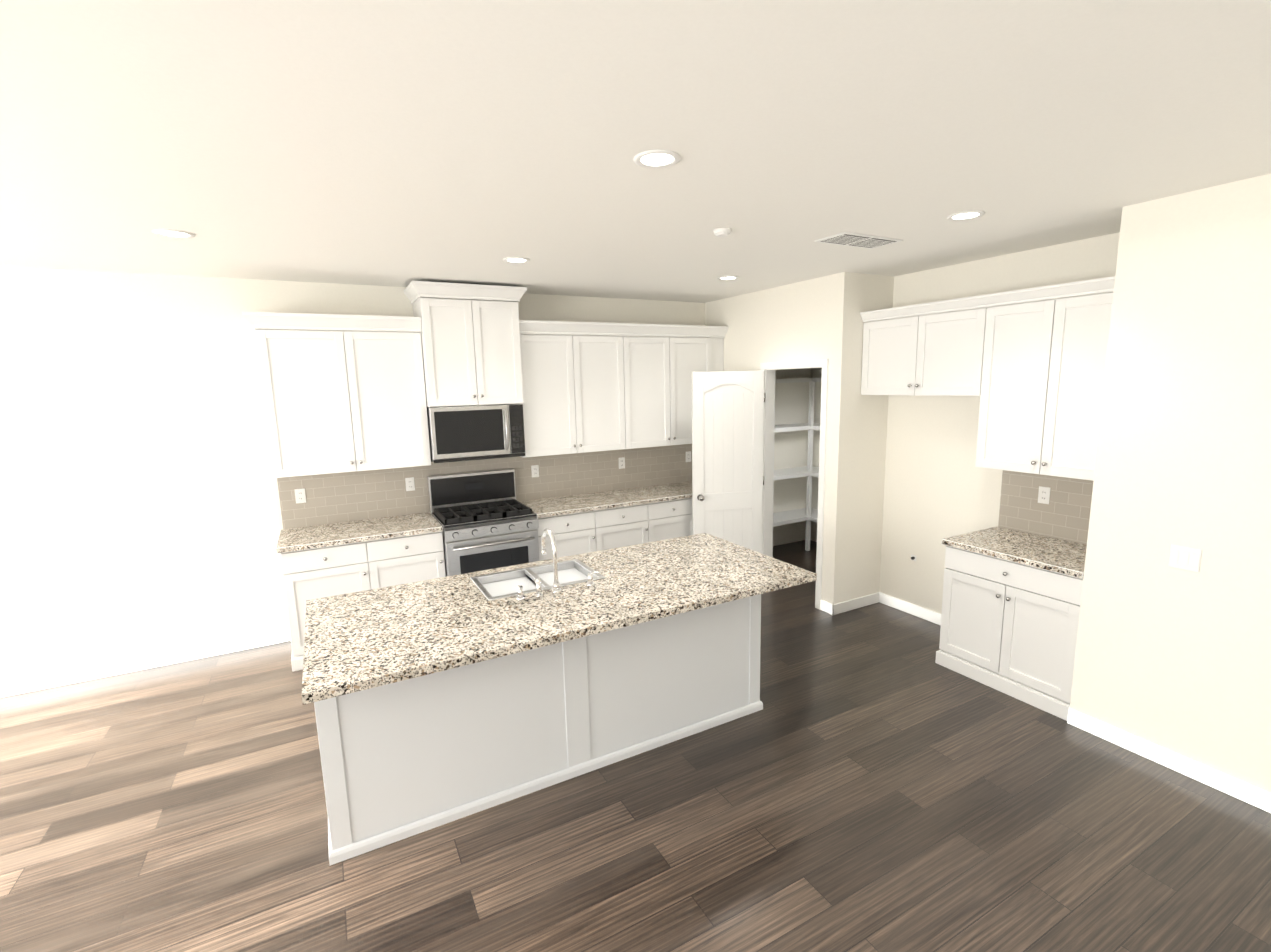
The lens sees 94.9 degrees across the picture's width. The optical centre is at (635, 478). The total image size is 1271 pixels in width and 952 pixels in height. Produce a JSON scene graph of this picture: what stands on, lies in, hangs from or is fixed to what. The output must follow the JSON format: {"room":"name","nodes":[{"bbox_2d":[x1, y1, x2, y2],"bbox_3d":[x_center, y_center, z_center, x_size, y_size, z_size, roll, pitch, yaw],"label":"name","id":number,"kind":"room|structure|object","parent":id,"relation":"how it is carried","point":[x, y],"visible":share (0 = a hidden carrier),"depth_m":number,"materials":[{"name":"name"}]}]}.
{"room":"kitchen","nodes":[
{"label":"kitchen","id":0,"kind":"room"},
{"bbox_2d":[0,266,811,683],"bbox_3d":[-2.165,-0.159,4.986,10.000,2.850,0.100,-6,11,-28],"label":"wall","id":1,"kind":"structure","parent":0,"point":[140,512],"depth_m":4.21,"materials":[{"name":"paint"}]},
{"bbox_2d":[0,630,290,697],"bbox_3d":[-4.609,1.482,3.835,4.111,0.095,0.014,-6,11,-28],"label":"baseboard","id":2,"kind":"structure","parent":1,"relation":"attached to","point":[78,675],"depth_m":4.32,"materials":[{"name":"white wood"}]},
{"bbox_2d":[242,312,430,477],"bbox_3d":[-2.274,-0.648,4.558,1.173,1.178,0.407,-6,11,-28],"label":"upper cabinet","id":3,"kind":"object","parent":1,"relation":"attached to","point":[352,398],"visible":1,"depth_m":4.42,"materials":[{"name":"white wood"}]},
{"bbox_2d":[404,281,526,406],"bbox_3d":[-1.400,-1.099,4.914,0.896,0.953,0.497,-6,11,-28],"label":"upper cabinet","id":4,"kind":"object","parent":1,"relation":"attached to","point":[471,352],"visible":1,"depth_m":4.73,"materials":[{"name":"white wood"}]},
{"bbox_2d":[427,404,524,462],"bbox_3d":[-1.391,-0.404,5.040,0.770,0.450,0.470,-6,11,-28],"label":"microwave","id":5,"kind":"object","parent":4,"relation":"attached to","point":[468,433],"visible":1,"depth_m":4.86,"materials":[{"name":"silver metal"}]},
{"bbox_2d":[277,444,691,528],"bbox_3d":[-1.014,-0.026,5.569,4.092,0.477,0.008,-6,11,-28],"label":"backsplash","id":6,"kind":"structure","parent":1,"relation":"attached to","point":[331,498],"depth_m":5.27,"materials":[{"name":"tile"}]},
{"bbox_2d":[294,488,305,503],"bbox_3d":[-2.683,0.142,4.674,0.072,0.116,0.007,-6,11,-28],"label":"electrical outlet","id":7,"kind":"object","parent":6,"relation":"attached to","point":[300,496],"visible":1,"depth_m":4.67,"materials":[{"name":"white plastic"}]},
{"bbox_2d":[405,477,414,490],"bbox_3d":[-1.953,0.052,5.059,0.072,0.116,0.007,-6,11,-28],"label":"electrical outlet","id":8,"kind":"object","parent":6,"relation":"attached to","point":[410,485],"visible":1,"depth_m":5.06,"materials":[{"name":"white plastic"}]},
{"bbox_2d":[531,465,538,477],"bbox_3d":[-0.959,-0.067,5.583,0.072,0.116,0.007,-6,11,-28],"label":"electrical outlet","id":9,"kind":"object","parent":6,"relation":"attached to","point":[535,470],"visible":1,"depth_m":5.58,"materials":[{"name":"white plastic"}]},
{"bbox_2d":[619,457,624,468],"bbox_3d":[-0.141,-0.156,6.016,0.072,0.116,0.007,-6,11,-28],"label":"electrical outlet","id":10,"kind":"object","parent":6,"relation":"attached to","point":[621,462],"visible":1,"depth_m":6.01,"materials":[{"name":"white plastic"}]},
{"bbox_2d":[686,451,690,461],"bbox_3d":[0.581,-0.235,6.398,0.072,0.116,0.007,-6,11,-28],"label":"electrical outlet","id":11,"kind":"object","parent":6,"relation":"attached to","point":[688,456],"visible":1,"depth_m":6.40,"materials":[{"name":"white plastic"}]},
{"bbox_2d":[520,332,634,457],"bbox_3d":[-0.607,-0.783,5.481,1.078,1.070,0.348,-6,11,-28],"label":"upper cabinet","id":12,"kind":"object","parent":1,"relation":"attached to","point":[587,388],"depth_m":5.33,"materials":[{"name":"white wood"}]},
{"bbox_2d":[631,336,724,447],"bbox_3d":[0.305,-0.883,5.964,1.238,1.070,0.348,-6,11,-28],"label":"upper cabinet","id":13,"kind":"object","parent":1,"relation":"attached to","point":[662,367],"depth_m":5.78,"materials":[{"name":"white wood"}]},
{"bbox_2d":[0,540,1270,951],"bbox_3d":[-0.107,1.859,1.514,10.200,0.100,8.830,-6,11,-28],"label":"floor","id":14,"kind":"structure","parent":0,"point":[872,778],"depth_m":2.65,"materials":[{"name":"brown wood"}]},
{"bbox_2d":[276,512,445,671],"bbox_3d":[-2.164,0.857,4.707,1.135,0.935,0.649,-6,11,-28],"label":"base cabinet","id":15,"kind":"object","parent":14,"relation":"on","point":[326,560],"visible":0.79,"depth_m":4.41,"materials":[{"name":"white wood"}]},
{"bbox_2d":[427,468,538,576],"bbox_3d":[-1.305,0.611,5.088,0.772,1.258,0.713,-6,11,-28],"label":"range","id":16,"kind":"object","parent":14,"relation":"on","point":[486,520],"visible":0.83,"depth_m":4.92,"materials":[{"name":"silver metal"}]},
{"bbox_2d":[314,593,762,864],"bbox_3d":[-0.479,1.066,3.385,2.402,0.874,0.871,-6,11,-28],"label":"kitchen island","id":17,"kind":"object","parent":14,"relation":"on","point":[440,701],"depth_m":2.89,"materials":[{"name":"white paint"}]},
{"bbox_2d":[302,533,816,704],"bbox_3d":[-0.357,0.628,3.247,2.590,0.050,1.110,-6,11,-28],"label":"island countertop","id":18,"kind":"structure","parent":17,"relation":"on","point":[358,642],"depth_m":2.97,"materials":[{"name":"beige stone"}]},
{"bbox_2d":[516,529,600,601],"bbox_3d":[-0.457,0.445,3.172,0.473,0.336,0.267,-6,11,-28],"label":"faucet","id":19,"kind":"object","parent":18,"relation":"on","point":[556,589],"visible":1,"depth_m":3.12,"materials":[{"name":"silver metal"}]},
{"bbox_2d":[523,497,602,560],"bbox_3d":[-0.717,0.716,5.494,0.610,0.896,0.617,-6,11,-28],"label":"base cabinet","id":20,"kind":"object","parent":14,"relation":"on","point":[588,522],"depth_m":5.21,"materials":[{"name":"white wood"}]},
{"bbox_2d":[583,493,654,549],"bbox_3d":[-0.260,0.665,5.735,0.671,0.896,0.617,-6,11,-28],"label":"base cabinet","id":21,"kind":"object","parent":14,"relation":"on","point":[628,518],"depth_m":5.47,"materials":[{"name":"white wood"}]},
{"bbox_2d":[623,485,692,540],"bbox_3d":[0.223,0.612,5.991,0.671,0.896,0.617,-6,11,-28],"label":"base cabinet","id":22,"kind":"object","parent":14,"relation":"on","point":[673,507],"depth_m":5.71,"materials":[{"name":"white wood"}]},
{"bbox_2d":[675,481,691,492],"bbox_3d":[0.679,0.562,6.233,0.607,0.896,0.617,-6,11,-28],"label":"base cabinet","id":23,"kind":"object","parent":14,"relation":"on","point":[676,486],"depth_m":6.11,"materials":[{"name":"white"}]},
{"bbox_2d":[773,378,811,550],"bbox_3d":[1.564,-0.118,6.753,0.840,2.030,0.372,-6,11,-28],"label":"shelf","id":24,"kind":"object","parent":14,"relation":"on","point":[808,514],"depth_m":6.78,"materials":[{"name":"white wood"}]},
{"bbox_2d":[808,378,821,550],"bbox_3d":[2.440,-0.083,6.419,0.372,2.030,1.794,-6,11,-28],"label":"shelf","id":25,"kind":"object","parent":14,"relation":"on","point":[814,471],"depth_m":6.80,"materials":[{"name":"white wood"}]},
{"bbox_2d":[935,527,1086,720],"bbox_3d":[2.599,0.895,3.875,0.649,0.915,0.856,-6,11,-28],"label":"base cabinet","id":26,"kind":"object","parent":14,"relation":"on","point":[1011,603],"visible":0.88,"depth_m":3.70,"materials":[{"name":"white wood"}]},
{"bbox_2d":[0,0,1270,302],"bbox_3d":[-0.173,-1.052,1.036,10.200,0.100,8.830,-6,11,-28],"label":"ceiling","id":27,"kind":"structure","parent":0,"point":[384,142],"depth_m":1.95,"materials":[{"name":"paint"}]},
{"bbox_2d":[152,229,194,237],"bbox_3d":[-2.411,-1.276,3.050,0.176,0.006,0.176,-6,11,-28],"label":"recessed light","id":28,"kind":"object","parent":27,"relation":"in","point":[173,233],"visible":1,"depth_m":3.04,"materials":[{"name":"white plastic"}]},
{"bbox_2d":[503,257,529,262],"bbox_3d":[-0.792,-1.450,3.885,0.176,0.006,0.176,-6,11,-28],"label":"recessed light","id":29,"kind":"object","parent":27,"relation":"in","point":[516,260],"visible":1,"depth_m":3.87,"materials":[{"name":"white plastic"}]},
{"bbox_2d":[634,149,680,167],"bbox_3d":[0.081,-1.191,2.182,0.176,0.006,0.176,-6,11,-28],"label":"recessed light","id":30,"kind":"object","parent":27,"relation":"in","point":[659,158],"visible":1,"depth_m":2.17,"materials":[{"name":"white plastic"}]},
{"bbox_2d":[713,228,730,236],"bbox_3d":[0.481,-1.360,3.237,0.100,0.032,0.100,-6,11,-28],"label":"smoke detector","id":31,"kind":"object","parent":27,"relation":"attached to","point":[722,232],"visible":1,"depth_m":3.21,"materials":[{"name":"white plastic"}]},
{"bbox_2d":[717,276,738,279],"bbox_3d":[0.755,-1.627,4.748,0.176,0.006,0.176,-6,11,-28],"label":"recessed light","id":32,"kind":"object","parent":27,"relation":"in","point":[727,277],"visible":1,"depth_m":4.73,"materials":[{"name":"white plastic"}]},
{"bbox_2d":[814,232,902,248],"bbox_3d":[1.361,-1.444,3.555,0.500,0.008,0.240,-6,11,-28],"label":"ceiling vent","id":33,"kind":"object","parent":27,"relation":"in","point":[857,240],"visible":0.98,"depth_m":3.53,"materials":[{"name":"white plastic"}]},
{"bbox_2d":[947,210,984,220],"bbox_3d":[1.726,-1.371,3.053,0.176,0.006,0.176,-6,11,-28],"label":"recessed light","id":34,"kind":"object","parent":27,"relation":"in","point":[965,215],"visible":0.98,"depth_m":3.05,"materials":[{"name":"white plastic"}]},
{"bbox_2d":[705,274,834,600],"bbox_3d":[1.255,-0.359,5.730,0.110,2.850,1.800,-6,11,-28],"label":"wall","id":35,"kind":"structure","parent":0,"point":[791,322],"depth_m":5.26,"materials":[{"name":"paint"}]},
{"bbox_2d":[692,370,764,552],"bbox_3d":[0.897,0.036,5.631,0.711,2.103,0.185,-3,9,-10],"label":"pantry door","id":36,"kind":"structure","parent":35,"relation":"in","point":[727,450],"depth_m":5.57,"materials":[{"name":"white wood"}]},
{"bbox_2d":[760,359,828,609],"bbox_3d":[1.473,0.028,5.399,0.138,2.183,0.841,-6,11,-28],"label":"door frame","id":37,"kind":"structure","parent":35,"relation":"attached to","point":[769,368],"depth_m":5.51,"materials":[{"name":"white wood"}]},
{"bbox_2d":[820,600,833,614],"bbox_3d":[1.677,1.130,5.108,0.014,0.095,0.151,-6,11,-28],"label":"baseboard","id":38,"kind":"structure","parent":35,"relation":"attached to","point":[825,606],"depth_m":5.10,"materials":[{"name":"white wood"}]},
{"bbox_2d":[810,368,821,541],"bbox_3d":[2.641,-0.511,6.463,0.100,2.850,1.800,-6,11,-28],"label":"wall","id":39,"kind":"structure","parent":0,"point":[816,372],"depth_m":7.17,"materials":[{"name":"paint"}]},
{"bbox_2d":[825,272,893,603],"bbox_3d":[2.397,-0.309,5.269,1.680,2.850,0.100,-6,11,-28],"label":"wall","id":40,"kind":"structure","parent":0,"point":[857,445],"depth_m":4.95,"materials":[{"name":"paint"}]},
{"bbox_2d":[832,592,878,614],"bbox_3d":[1.959,1.111,5.180,0.580,0.095,0.014,-6,11,-28],"label":"baseboard","id":41,"kind":"structure","parent":40,"relation":"attached to","point":[855,603],"depth_m":5.17,"materials":[{"name":"white wood"}]},
{"bbox_2d":[879,232,1119,613],"bbox_3d":[2.675,-0.161,4.323,0.100,2.850,1.850,-6,11,-28],"label":"wall","id":42,"kind":"structure","parent":0,"point":[939,486],"depth_m":4.65,"materials":[{"name":"paint"}]},
{"bbox_2d":[879,592,940,624],"bbox_3d":[2.456,1.148,4.886,0.014,0.095,1.006,-6,11,-28],"label":"baseboard","id":43,"kind":"structure","parent":42,"relation":"attached to","point":[914,610],"depth_m":5.03,"materials":[{"name":"white wood"}]},
{"bbox_2d":[911,554,916,560],"bbox_3d":[2.358,0.679,4.961,0.024,0.050,0.050,-6,11,-28],"label":"stub","id":44,"kind":"object","parent":42,"relation":"attached to","point":[913,557],"visible":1,"depth_m":4.96,"materials":[{"name":"white plastic"}]},
{"bbox_2d":[860,295,987,395],"bbox_3d":[2.241,-0.969,4.444,0.389,0.666,1.007,-6,11,-28],"label":"upper cabinet","id":45,"kind":"object","parent":42,"relation":"attached to","point":[938,353],"visible":0.94,"depth_m":4.31,"materials":[{"name":"white wood"}]},
{"bbox_2d":[975,276,1114,480],"bbox_3d":[2.684,-0.606,3.682,0.389,1.156,0.836,-6,11,-28],"label":"upper cabinet","id":46,"kind":"object","parent":42,"relation":"attached to","point":[1043,374],"visible":0.79,"depth_m":3.62,"materials":[{"name":"white wood"}]},
{"bbox_2d":[998,470,1093,544],"bbox_3d":[2.870,0.180,3.903,0.008,0.475,0.836,-6,11,-28],"label":"backsplash","id":47,"kind":"structure","parent":42,"relation":"attached to","point":[1064,514],"depth_m":4.00,"materials":[{"name":"tile"}]},
{"bbox_2d":[1038,486,1050,503],"bbox_3d":[2.801,0.117,4.003,0.007,0.116,0.072,-6,11,-28],"label":"electrical outlet","id":48,"kind":"object","parent":47,"relation":"attached to","point":[1044,495],"visible":1,"depth_m":4.00,"materials":[{"name":"white plastic"}]},
{"bbox_2d":[1070,174,1270,792],"bbox_3d":[3.944,0.301,1.333,0.740,2.850,4.680,-6,11,-28],"label":"wall","id":49,"kind":"structure","parent":0,"point":[1176,660],"depth_m":2.84,"materials":[{"name":"paint"}]},
{"bbox_2d":[1067,708,1270,812],"bbox_3d":[3.640,1.695,1.387,0.014,0.095,4.666,-6,11,-28],"label":"baseboard","id":50,"kind":"structure","parent":49,"relation":"attached to","point":[1253,795],"depth_m":2.98,"materials":[{"name":"white wood"}]},
{"bbox_2d":[1168,544,1201,572],"bbox_3d":[2.710,0.394,2.880,0.008,0.116,0.118,-6,11,-28],"label":"light switch","id":51,"kind":"object","parent":49,"relation":"attached to","point":[1185,558],"visible":1,"depth_m":2.88,"materials":[{"name":"white plastic"}]}
]}

